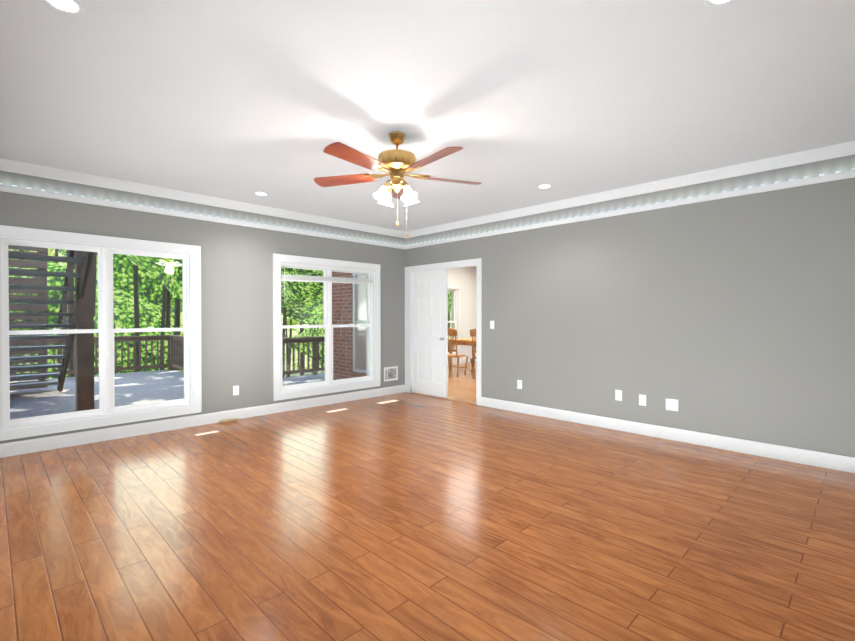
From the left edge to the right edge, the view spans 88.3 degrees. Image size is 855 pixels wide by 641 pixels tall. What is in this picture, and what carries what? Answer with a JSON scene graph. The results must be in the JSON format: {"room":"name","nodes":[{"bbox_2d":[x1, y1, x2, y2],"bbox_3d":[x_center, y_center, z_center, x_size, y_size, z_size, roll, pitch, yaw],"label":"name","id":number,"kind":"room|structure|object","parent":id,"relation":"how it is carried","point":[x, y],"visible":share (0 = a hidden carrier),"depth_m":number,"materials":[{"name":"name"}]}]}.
{"room":"empty living room","nodes":[
{"label":"empty living room","id":0,"kind":"room"},
{"bbox_2d":[0,191,405,443],"bbox_3d":[-2.499,-0.117,5.522,5.800,2.700,0.200,-1,1,-45],"label":"wall","id":1,"kind":"structure","parent":0,"point":[236,305],"depth_m":5.47,"materials":[{"name":"grey paint"}]},
{"bbox_2d":[0,225,201,440],"bbox_3d":[-3.377,0.108,4.631,1.795,1.955,0.227,-1,1,-45],"label":"window","id":2,"kind":"structure","parent":1,"relation":"in","point":[107,412],"depth_m":4.59,"materials":[{"name":"white wood"}]},
{"bbox_2d":[0,158,403,244],"bbox_3d":[-2.360,-1.421,5.455,5.520,0.092,0.074,-1,1,-45],"label":"crown molding","id":3,"kind":"structure","parent":1,"relation":"attached to","point":[7,165],"depth_m":4.94,"materials":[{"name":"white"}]},
{"bbox_2d":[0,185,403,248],"bbox_3d":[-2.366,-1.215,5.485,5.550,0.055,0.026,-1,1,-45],"label":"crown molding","id":4,"kind":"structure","parent":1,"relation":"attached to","point":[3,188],"depth_m":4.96,"materials":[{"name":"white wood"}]},
{"bbox_2d":[0,385,404,457],"bbox_3d":[-2.343,1.170,5.520,5.600,0.125,0.040,-1,1,-45],"label":"baseboard","id":5,"kind":"structure","parent":1,"relation":"attached to","point":[86,437],"depth_m":4.98,"materials":[{"name":"white wood"}]},
{"bbox_2d":[233,385,238,395],"bbox_3d":[-2.387,0.873,5.496,0.072,0.117,0.008,-1,1,-45],"label":"electrical outlet","id":6,"kind":"object","parent":1,"relation":"attached to","point":[235,390],"visible":1,"depth_m":5.49,"materials":[{"name":"white plastic"}]},
{"bbox_2d":[273,253,380,400],"bbox_3d":[-1.470,0.083,6.529,1.793,1.950,0.227,-1,1,-45],"label":"window","id":7,"kind":"structure","parent":1,"relation":"in","point":[371,281],"depth_m":6.48,"materials":[{"name":"white wood"}]},
{"bbox_2d":[384,366,397,381],"bbox_3d":[-0.602,0.878,7.271,0.293,0.228,0.011,-1,1,-45],"label":"air vent","id":8,"kind":"object","parent":1,"relation":"in","point":[390,373],"visible":1,"depth_m":7.26,"materials":[{"name":"white plastic"}]},
{"bbox_2d":[0,168,854,245],"bbox_3d":[-0.205,-1.262,3.347,5.596,0.080,6.096,-1,1,-45],"label":"rail","id":9,"kind":"object","parent":1,"relation":"attached to","point":[438,239],"visible":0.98,"depth_m":4.86,"materials":[{"name":"white plastic"}]},
{"bbox_2d":[0,362,854,640],"bbox_3d":[0.666,1.269,5.864,10.750,0.080,8.800,-1,1,-45],"label":"floor","id":10,"kind":"structure","parent":0,"point":[404,516],"depth_m":2.59,"materials":[{"name":"brown wood"}]},
{"bbox_2d":[219,418,238,422],"bbox_3d":[-2.413,1.216,5.363,0.241,0.026,0.101,-1,1,-45],"label":"coil","id":11,"kind":"object","parent":10,"relation":"on","point":[226,420],"visible":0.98,"depth_m":5.36,"materials":[{"name":"brown"}]},
{"bbox_2d":[448,328,468,376],"bbox_3d":[0.556,0.676,9.554,0.507,1.041,0.518,0,1,31],"label":"dining chair","id":12,"kind":"object","parent":10,"relation":"on","point":[452,332],"visible":0.69,"depth_m":9.33,"materials":[{"name":"brown wood"}]},
{"bbox_2d":[449,338,475,370],"bbox_3d":[1.400,0.813,10.048,1.050,0.755,1.800,-1,1,-45],"label":"dining table","id":13,"kind":"object","parent":10,"relation":"on","point":[464,341],"visible":0.21,"depth_m":10.19,"materials":[{"name":"brown wood"}]},
{"bbox_2d":[470,329,475,378],"bbox_3d":[1.201,0.681,9.047,0.518,1.041,0.507,0,1,-39],"label":"dining chair","id":14,"kind":"object","parent":10,"relation":"on","point":[472,333],"visible":0.29,"depth_m":9.04,"materials":[{"name":"brown wood"}]},
{"bbox_2d":[0,0,854,231],"bbox_3d":[-0.234,-1.522,3.319,5.920,0.150,6.500,-1,1,-45],"label":"ceiling","id":15,"kind":"structure","parent":0,"point":[519,101],"depth_m":2.80,"materials":[{"name":"white paint"}]},
{"bbox_2d":[42,0,84,14],"bbox_3d":[-1.644,-1.431,1.986,0.160,0.007,0.160,-1,1,-45],"label":"recessed light","id":16,"kind":"object","parent":15,"relation":"in","point":[73,7],"visible":1,"depth_m":2.00,"materials":[{"name":"white"}]},
{"bbox_2d":[254,192,267,195],"bbox_3d":[-1.920,-1.460,5.084,0.160,0.007,0.160,-1,1,-45],"label":"recessed light","id":17,"kind":"object","parent":15,"relation":"in","point":[261,193],"visible":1,"depth_m":5.07,"materials":[{"name":"white"}]},
{"bbox_2d":[314,131,480,236],"bbox_3d":[-0.231,-1.049,3.404,1.364,0.797,1.354,-1,1,-45],"label":"ceiling fan","id":18,"kind":"object","parent":15,"relation":"hanging from","point":[397,164],"visible":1,"depth_m":3.37,"materials":[{"name":"brown wood"}]},
{"bbox_2d":[537,184,551,188],"bbox_3d":[1.276,-1.457,4.794,0.160,0.007,0.160,-1,1,-45],"label":"recessed light","id":19,"kind":"object","parent":15,"relation":"in","point":[544,186],"visible":0.98,"depth_m":4.79,"materials":[{"name":"white"}]},
{"bbox_2d":[704,0,734,6],"bbox_3d":[1.305,-1.431,1.931,0.160,0.007,0.160,-1,1,-45],"label":"recessed light","id":20,"kind":"object","parent":15,"relation":"in","point":[713,3],"visible":1,"depth_m":1.98,"materials":[{"name":"white"}]},
{"bbox_2d":[448,267,476,359],"bbox_3d":[-0.146,-0.170,11.075,4.530,2.700,0.250,-1,1,-45],"label":"wall","id":21,"kind":"structure","parent":0,"point":[465,279],"depth_m":12.11,"materials":[{"name":"beige paint"}]},
{"bbox_2d":[448,285,460,358],"bbox_3d":[0.412,0.036,11.579,1.190,1.950,0.227,-1,1,-45],"label":"dining room window","id":22,"kind":"structure","parent":21,"relation":"in","point":[455,300],"depth_m":11.88,"materials":[{"name":"white"}]},
{"bbox_2d":[448,358,475,364],"bbox_3d":[-0.138,1.120,10.908,4.290,0.125,0.016,-1,1,-45],"label":"baseboard","id":23,"kind":"structure","parent":21,"relation":"attached to","point":[461,361],"depth_m":11.94,"materials":[{"name":"white wood"}]},
{"bbox_2d":[406,178,854,457],"bbox_3d":[1.892,-0.116,5.308,0.120,2.700,6.300,-1,1,-45],"label":"wall","id":24,"kind":"structure","parent":0,"point":[732,317],"depth_m":4.45,"materials":[{"name":"grey paint"}]},
{"bbox_2d":[413,269,447,397],"bbox_3d":[0.039,0.201,7.137,0.171,2.016,0.752,-1,1,-45],"label":"door","id":25,"kind":"structure","parent":24,"relation":"in","point":[430,332],"depth_m":7.10,"materials":[{"name":"white wood"}]},
{"bbox_2d":[405,258,481,405],"bbox_3d":[0.246,0.159,6.963,0.158,2.120,1.634,-1,1,-45],"label":"door frame","id":26,"kind":"structure","parent":24,"relation":"attached to","point":[410,270],"depth_m":6.98,"materials":[{"name":"white wood"}]},
{"bbox_2d":[413,392,475,404],"bbox_3d":[0.273,1.215,6.947,0.180,0.008,1.370,-1,1,-45],"label":"trim","id":27,"kind":"structure","parent":24,"relation":"attached to","point":[462,400],"depth_m":6.77,"materials":[{"name":"brown wood"}]},
{"bbox_2d":[490,321,493,328],"bbox_3d":[0.908,0.061,6.202,0.016,0.117,0.072,-1,1,-45],"label":"light switch","id":28,"kind":"object","parent":24,"relation":"attached to","point":[491,324],"visible":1,"depth_m":6.20,"materials":[{"name":"white plastic"}]},
{"bbox_2d":[517,380,521,388],"bbox_3d":[1.231,0.854,5.890,0.008,0.117,0.072,-1,1,-45],"label":"electrical outlet","id":29,"kind":"object","parent":24,"relation":"attached to","point":[519,384],"visible":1,"depth_m":5.89,"materials":[{"name":"white plastic"}]},
{"bbox_2d":[615,390,621,400],"bbox_3d":[2.153,0.843,4.964,0.008,0.117,0.072,-1,1,-45],"label":"electrical outlet","id":30,"kind":"object","parent":24,"relation":"attached to","point":[618,395],"visible":1,"depth_m":4.96,"materials":[{"name":"white plastic"}]},
{"bbox_2d":[404,141,854,237],"bbox_3d":[1.753,-1.420,5.298,0.074,0.092,6.100,-1,1,-45],"label":"crown molding","id":31,"kind":"structure","parent":24,"relation":"attached to","point":[806,156],"depth_m":4.55,"materials":[{"name":"white"}]},
{"bbox_2d":[404,154,854,249],"bbox_3d":[1.770,-1.213,5.317,0.026,0.055,6.100,-1,1,-45],"label":"crown molding","id":32,"kind":"structure","parent":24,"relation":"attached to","point":[716,196],"depth_m":4.57,"materials":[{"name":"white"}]},
{"bbox_2d":[639,394,645,405],"bbox_3d":[2.333,0.864,4.783,0.008,0.117,0.072,-1,1,-45],"label":"electrical outlet","id":33,"kind":"object","parent":24,"relation":"attached to","point":[642,400],"visible":1,"depth_m":4.78,"materials":[{"name":"white plastic"}]},
{"bbox_2d":[481,397,854,472],"bbox_3d":[2.350,1.177,4.763,0.016,0.125,4.465,-1,1,-45],"label":"baseboard","id":34,"kind":"structure","parent":24,"relation":"attached to","point":[817,459],"depth_m":4.43,"materials":[{"name":"white wood"}]},
{"bbox_2d":[666,398,677,410],"bbox_3d":[2.539,0.876,4.578,0.006,0.118,0.118,-1,1,-45],"label":"electrical outlet plate","id":35,"kind":"object","parent":24,"relation":"attached to","point":[671,404],"visible":1,"depth_m":4.57,"materials":[{"name":"white plastic"}]},
{"label":"outside","id":36,"kind":"structure","parent":0,"visible":0},
{"bbox_2d":[10,370,324,418],"bbox_3d":[-6.137,1.468,7.065,14.200,0.300,7.100,-1,1,-45],"label":"floor","id":37,"kind":"structure","parent":36,"point":[52,396],"depth_m":8.01,"materials":[{"name":"grey wood"}]},
{"bbox_2d":[8,245,47,390],"bbox_3d":[-9.015,-0.732,7.086,4.380,4.100,0.140,-1,1,-45],"label":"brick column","id":38,"kind":"structure","parent":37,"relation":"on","point":[38,282],"depth_m":8.40,"materials":[{"name":"brown brick"}]},
{"bbox_2d":[8,250,93,410],"bbox_3d":[-6.076,-0.620,5.744,2.650,4.460,5.130,-1,1,-45],"label":"stair","id":39,"kind":"structure","parent":37,"relation":"on","point":[84,393],"depth_m":6.31,"materials":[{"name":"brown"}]},
{"bbox_2d":[14,335,168,376],"bbox_3d":[-10.098,0.859,8.026,9.840,0.900,0.160,-1,1,-45],"label":"railing","id":40,"kind":"object","parent":37,"relation":"on","point":[151,337],"depth_m":10.83,"materials":[{"name":"brown wood"}]},
{"bbox_2d":[169,335,183,369],"bbox_3d":[-5.432,0.838,10.235,0.140,0.900,3.295,-1,1,-45],"label":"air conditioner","id":41,"kind":"object","parent":37,"relation":"on","point":[173,343],"depth_m":11.16,"materials":[{"name":"grey metal"}]},
{"bbox_2d":[282,336,324,374],"bbox_3d":[-2.665,0.836,10.503,4.390,0.900,0.140,-1,1,-45],"label":"railing","id":42,"kind":"object","parent":37,"relation":"on","point":[287,341],"depth_m":10.28,"materials":[{"name":"brown wood"}]},
{"bbox_2d":[338,308,342,375],"bbox_3d":[-1.742,0.567,8.742,0.337,1.634,0.298,-1,1,-45],"label":"broom","id":43,"kind":"object","parent":37,"relation":"on","point":[340,341],"depth_m":8.82,"materials":[{"name":"brown wood"}]},
{"bbox_2d":[285,371,324,376],"bbox_3d":[-18.013,4.348,25.256,120.000,0.200,90.000,-1,1,-45],"label":"ground","id":44,"kind":"structure","parent":36,"point":[308,373],"depth_m":34.00,"materials":[{"name":"green"}]},
{"bbox_2d":[58,249,66,256],"bbox_3d":[-17.204,-6.287,24.198,5.555,21.092,5.224,-1,1,-45],"label":"tree","id":45,"kind":"object","parent":44,"relation":"on","point":[63,254],"depth_m":22.61,"materials":[{"name":"green plant"}]},
{"bbox_2d":[174,298,179,370],"bbox_3d":[-7.724,-5.706,13.648,0.731,20.134,0.326,-1,1,-45],"label":"tree","id":46,"kind":"object","parent":44,"relation":"on","point":[176,311],"depth_m":13.55,"materials":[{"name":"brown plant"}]},
{"bbox_2d":[9,248,450,378],"bbox_3d":[-6.133,-5.656,15.140,16.783,20.006,11.869,-1,1,-45],"label":"tree","id":47,"kind":"object","parent":44,"relation":"on","point":[164,321],"depth_m":13.05,"materials":[{"name":"green plant"}]},
{"bbox_2d":[286,316,287,376],"bbox_3d":[-7.822,-4.544,24.050,0.456,17.609,0.130,0,1,22],"label":"tree","id":48,"kind":"object","parent":44,"relation":"on","point":[286,346],"depth_m":24.05,"materials":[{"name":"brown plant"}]},
{"bbox_2d":[288,318,291,376],"bbox_3d":[-7.889,-5.718,25.584,0.488,19.932,0.419,-1,1,-45],"label":"tree","id":49,"kind":"object","parent":44,"relation":"on","point":[290,343],"depth_m":25.58,"materials":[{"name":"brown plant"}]},
{"bbox_2d":[300,322,303,375],"bbox_3d":[-6.166,-5.646,20.861,0.676,19.874,0.406,-1,1,-45],"label":"tree","id":50,"kind":"object","parent":44,"relation":"on","point":[301,359],"depth_m":20.96,"materials":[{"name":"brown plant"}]},
{"bbox_2d":[332,272,366,378],"bbox_3d":[-1.152,0.703,8.649,0.330,7.400,2.320,-1,1,-45],"label":"brick wall","id":51,"kind":"structure","parent":44,"relation":"on","point":[352,300],"depth_m":8.86,"materials":[{"name":"red brick"}]},
{"bbox_2d":[448,312,449,351],"bbox_3d":[1.055,-7.335,23.251,0.420,23.204,0.540,-1,1,-45],"label":"tree","id":52,"kind":"object","parent":44,"relation":"on","point":[448,325],"depth_m":23.05,"materials":[{"name":"green plant"}]},
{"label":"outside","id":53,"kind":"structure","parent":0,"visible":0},
{"bbox_2d":[8,248,450,370],"bbox_3d":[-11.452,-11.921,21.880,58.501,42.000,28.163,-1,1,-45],"label":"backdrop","id":54,"kind":"structure","parent":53,"point":[294,333],"depth_m":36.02,"materials":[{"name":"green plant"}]}
]}

